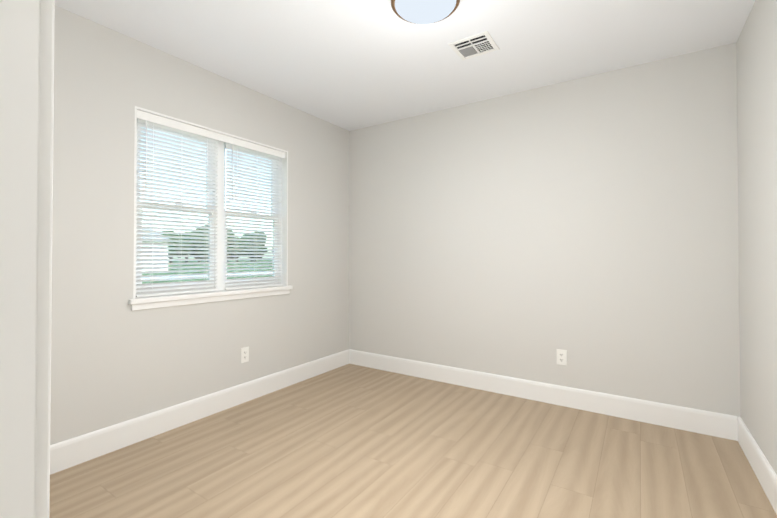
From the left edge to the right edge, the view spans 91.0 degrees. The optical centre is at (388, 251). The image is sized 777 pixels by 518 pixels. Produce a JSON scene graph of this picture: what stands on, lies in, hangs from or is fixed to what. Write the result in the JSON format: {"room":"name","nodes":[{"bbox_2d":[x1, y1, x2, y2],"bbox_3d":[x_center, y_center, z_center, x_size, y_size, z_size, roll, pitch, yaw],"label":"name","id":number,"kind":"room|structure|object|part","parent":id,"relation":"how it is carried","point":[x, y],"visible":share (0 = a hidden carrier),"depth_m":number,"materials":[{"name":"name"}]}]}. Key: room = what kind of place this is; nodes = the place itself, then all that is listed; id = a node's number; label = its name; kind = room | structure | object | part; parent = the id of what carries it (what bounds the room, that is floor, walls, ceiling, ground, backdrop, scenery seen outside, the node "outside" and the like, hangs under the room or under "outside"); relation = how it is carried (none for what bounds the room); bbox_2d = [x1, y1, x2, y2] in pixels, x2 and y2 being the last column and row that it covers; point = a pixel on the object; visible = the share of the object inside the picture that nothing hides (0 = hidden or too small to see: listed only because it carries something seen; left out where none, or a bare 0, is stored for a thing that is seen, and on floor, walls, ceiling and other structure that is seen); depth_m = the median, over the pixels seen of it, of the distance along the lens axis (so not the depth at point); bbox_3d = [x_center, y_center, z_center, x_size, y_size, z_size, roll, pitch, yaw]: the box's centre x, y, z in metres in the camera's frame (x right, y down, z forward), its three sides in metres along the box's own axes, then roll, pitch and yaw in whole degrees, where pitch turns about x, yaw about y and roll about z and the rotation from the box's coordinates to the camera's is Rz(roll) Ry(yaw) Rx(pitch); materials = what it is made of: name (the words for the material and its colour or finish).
{"room":"empty bedroom","nodes":[
{"label":"empty bedroom","id":0,"kind":"room"},
{"bbox_2d":[50,5,348,444],"bbox_3d":[-1.334,-0.061,2.748,0.140,2.440,3.140,0,-1,33],"label":"wall","id":1,"kind":"structure","parent":0,"point":[115,359],"depth_m":2.36,"materials":[{"name":"white paint"}]},
{"bbox_2d":[50,349,349,474],"bbox_3d":[-1.239,1.086,2.738,0.016,0.145,2.970,0,-1,33],"label":"baseboard","id":2,"kind":"structure","parent":1,"relation":"attached to","point":[69,453],"depth_m":2.49,"materials":[{"name":"white wood"}]},
{"bbox_2d":[136,118,281,294],"bbox_3d":[-1.289,-0.282,2.870,0.074,1.185,1.210,0,-1,33],"label":"window","id":3,"kind":"structure","parent":1,"relation":"in","point":[219,250],"depth_m":2.85,"materials":[{"name":"white plastic"}]},
{"bbox_2d":[136,119,218,296],"bbox_3d":[-1.401,-0.288,2.581,0.042,1.152,0.543,0,-1,33],"label":"window blind","id":4,"kind":"object","parent":3,"relation":"attached to","point":[205,147],"visible":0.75,"depth_m":2.56,"materials":[{"name":"white plastic"}]},
{"bbox_3d":[-1.286,-0.282,2.868,0.066,1.095,1.120,0,-1,33],"label":"window sash","id":5,"kind":"part","parent":3,"relation":"part of","materials":[{"name":"white plastic"}]},
{"bbox_2d":[225,143,282,289],"bbox_3d":[-1.068,-0.282,3.088,0.042,1.152,0.543,0,-1,33],"label":"window blind","id":6,"kind":"object","parent":3,"relation":"attached to","point":[237,155],"visible":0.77,"depth_m":3.07,"materials":[{"name":"white plastic"}]},
{"bbox_2d":[133,106,287,298],"bbox_3d":[-1.234,-0.283,2.834,0.065,1.185,1.210,0,-1,33],"label":"liner","id":7,"kind":"object","parent":1,"relation":"in","point":[285,222],"visible":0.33,"depth_m":3.18,"materials":[{"name":"white wood"}]},
{"bbox_2d":[137,110,284,158],"bbox_3d":[-1.237,-0.836,2.843,0.040,0.052,1.178,0,-1,33],"label":"blind valance","id":8,"kind":"object","parent":7,"relation":"attached to","point":[153,118],"visible":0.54,"depth_m":2.71,"materials":[{"name":"white plastic"}]},
{"bbox_2d":[128,285,292,310],"bbox_3d":[-1.224,0.329,2.821,0.109,0.070,1.266,0,-1,33],"label":"window sill","id":9,"kind":"structure","parent":1,"relation":"attached to","point":[148,302],"depth_m":2.65,"materials":[{"name":"white wood"}]},
{"bbox_2d":[241,347,248,362],"bbox_3d":[-1.108,0.801,2.948,0.007,0.115,0.070,0,-1,33],"label":"electrical outlet","id":10,"kind":"object","parent":1,"relation":"attached to","point":[244,354],"visible":1,"depth_m":2.95,"materials":[{"name":"white plastic"}]},
{"bbox_2d":[55,0,754,130],"bbox_3d":[-0.355,-1.358,1.341,3.340,0.120,4.720,0,-1,33],"label":"ceiling","id":11,"kind":"structure","parent":0,"point":[349,65],"depth_m":2.36,"materials":[{"name":"white paint"}]},
{"bbox_2d":[391,0,459,23],"bbox_3d":[0.185,-1.244,1.924,0.346,0.095,0.346,0,-1,33],"label":"lamp","id":12,"kind":"object","parent":11,"relation":"attached to","point":[422,11],"visible":1,"depth_m":1.92,"materials":[{"name":"white glass"}]},
{"bbox_2d":[448,31,498,59],"bbox_3d":[0.536,-1.282,2.394,0.250,0.008,0.235,0,-1,33],"label":"ceiling vent","id":13,"kind":"object","parent":11,"relation":"in","point":[478,44],"visible":1,"depth_m":2.39,"materials":[{"name":"white metal"}]},
{"bbox_2d":[49,364,776,517],"bbox_3d":[-0.355,1.202,1.311,3.340,0.120,4.720,0,-1,33],"label":"floor","id":14,"kind":"structure","parent":0,"point":[351,441],"depth_m":2.06,"materials":[{"name":"brown wood"}]},
{"bbox_2d":[349,43,739,417],"bbox_3d":[0.904,-0.056,3.239,3.340,2.440,0.140,0,-1,33],"label":"wall","id":15,"kind":"structure","parent":0,"point":[589,224],"depth_m":2.86,"materials":[{"name":"white paint"}]},
{"bbox_2d":[350,349,733,439],"bbox_3d":[0.861,1.091,3.160,3.060,0.145,0.016,0,-1,33],"label":"baseboard","id":16,"kind":"structure","parent":15,"relation":"attached to","point":[715,424],"depth_m":2.85,"materials":[{"name":"white wood"}]},
{"bbox_2d":[557,349,566,365],"bbox_3d":[1.304,0.800,2.878,0.070,0.115,0.007,0,-1,33],"label":"electrical outlet","id":17,"kind":"object","parent":15,"relation":"attached to","point":[561,357],"visible":1,"depth_m":2.87,"materials":[{"name":"white plastic"}]},
{"bbox_2d":[736,0,776,473],"bbox_3d":[0.944,-0.089,0.388,0.140,2.440,4.580,0,-1,33],"label":"wall","id":18,"kind":"structure","parent":0,"point":[756,45],"depth_m":1.94,"materials":[{"name":"white paint"}]},
{"bbox_2d":[734,416,776,513],"bbox_3d":[1.304,1.067,1.065,0.016,0.145,2.970,0,-1,33],"label":"baseboard","id":19,"kind":"structure","parent":18,"relation":"attached to","point":[767,477],"depth_m":1.93,"materials":[{"name":"white"}]},
{"bbox_3d":[-0.822,-0.086,0.616,3.060,2.440,0.140,0,-1,33],"label":"wall","id":20,"kind":"structure","parent":0,"visible":0},
{"bbox_2d":[0,0,54,517],"bbox_3d":[-0.070,0.076,0.119,0.936,2.103,0.170,0,-1,33],"label":"door frame","id":21,"kind":"structure","parent":20,"relation":"in","point":[19,35],"depth_m":0.39,"materials":[{"name":"white wood"}]},
{"label":"outside","id":22,"kind":"structure","parent":0,"visible":0},
{"bbox_2d":[142,225,272,283],"bbox_3d":[-45.525,-2.108,44.800,119.830,8.614,204.509,0,-1,33],"label":"garden","id":23,"kind":"object","parent":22,"point":[201,257],"depth_m":47.15,"materials":[{"name":"green plant"}]}
]}

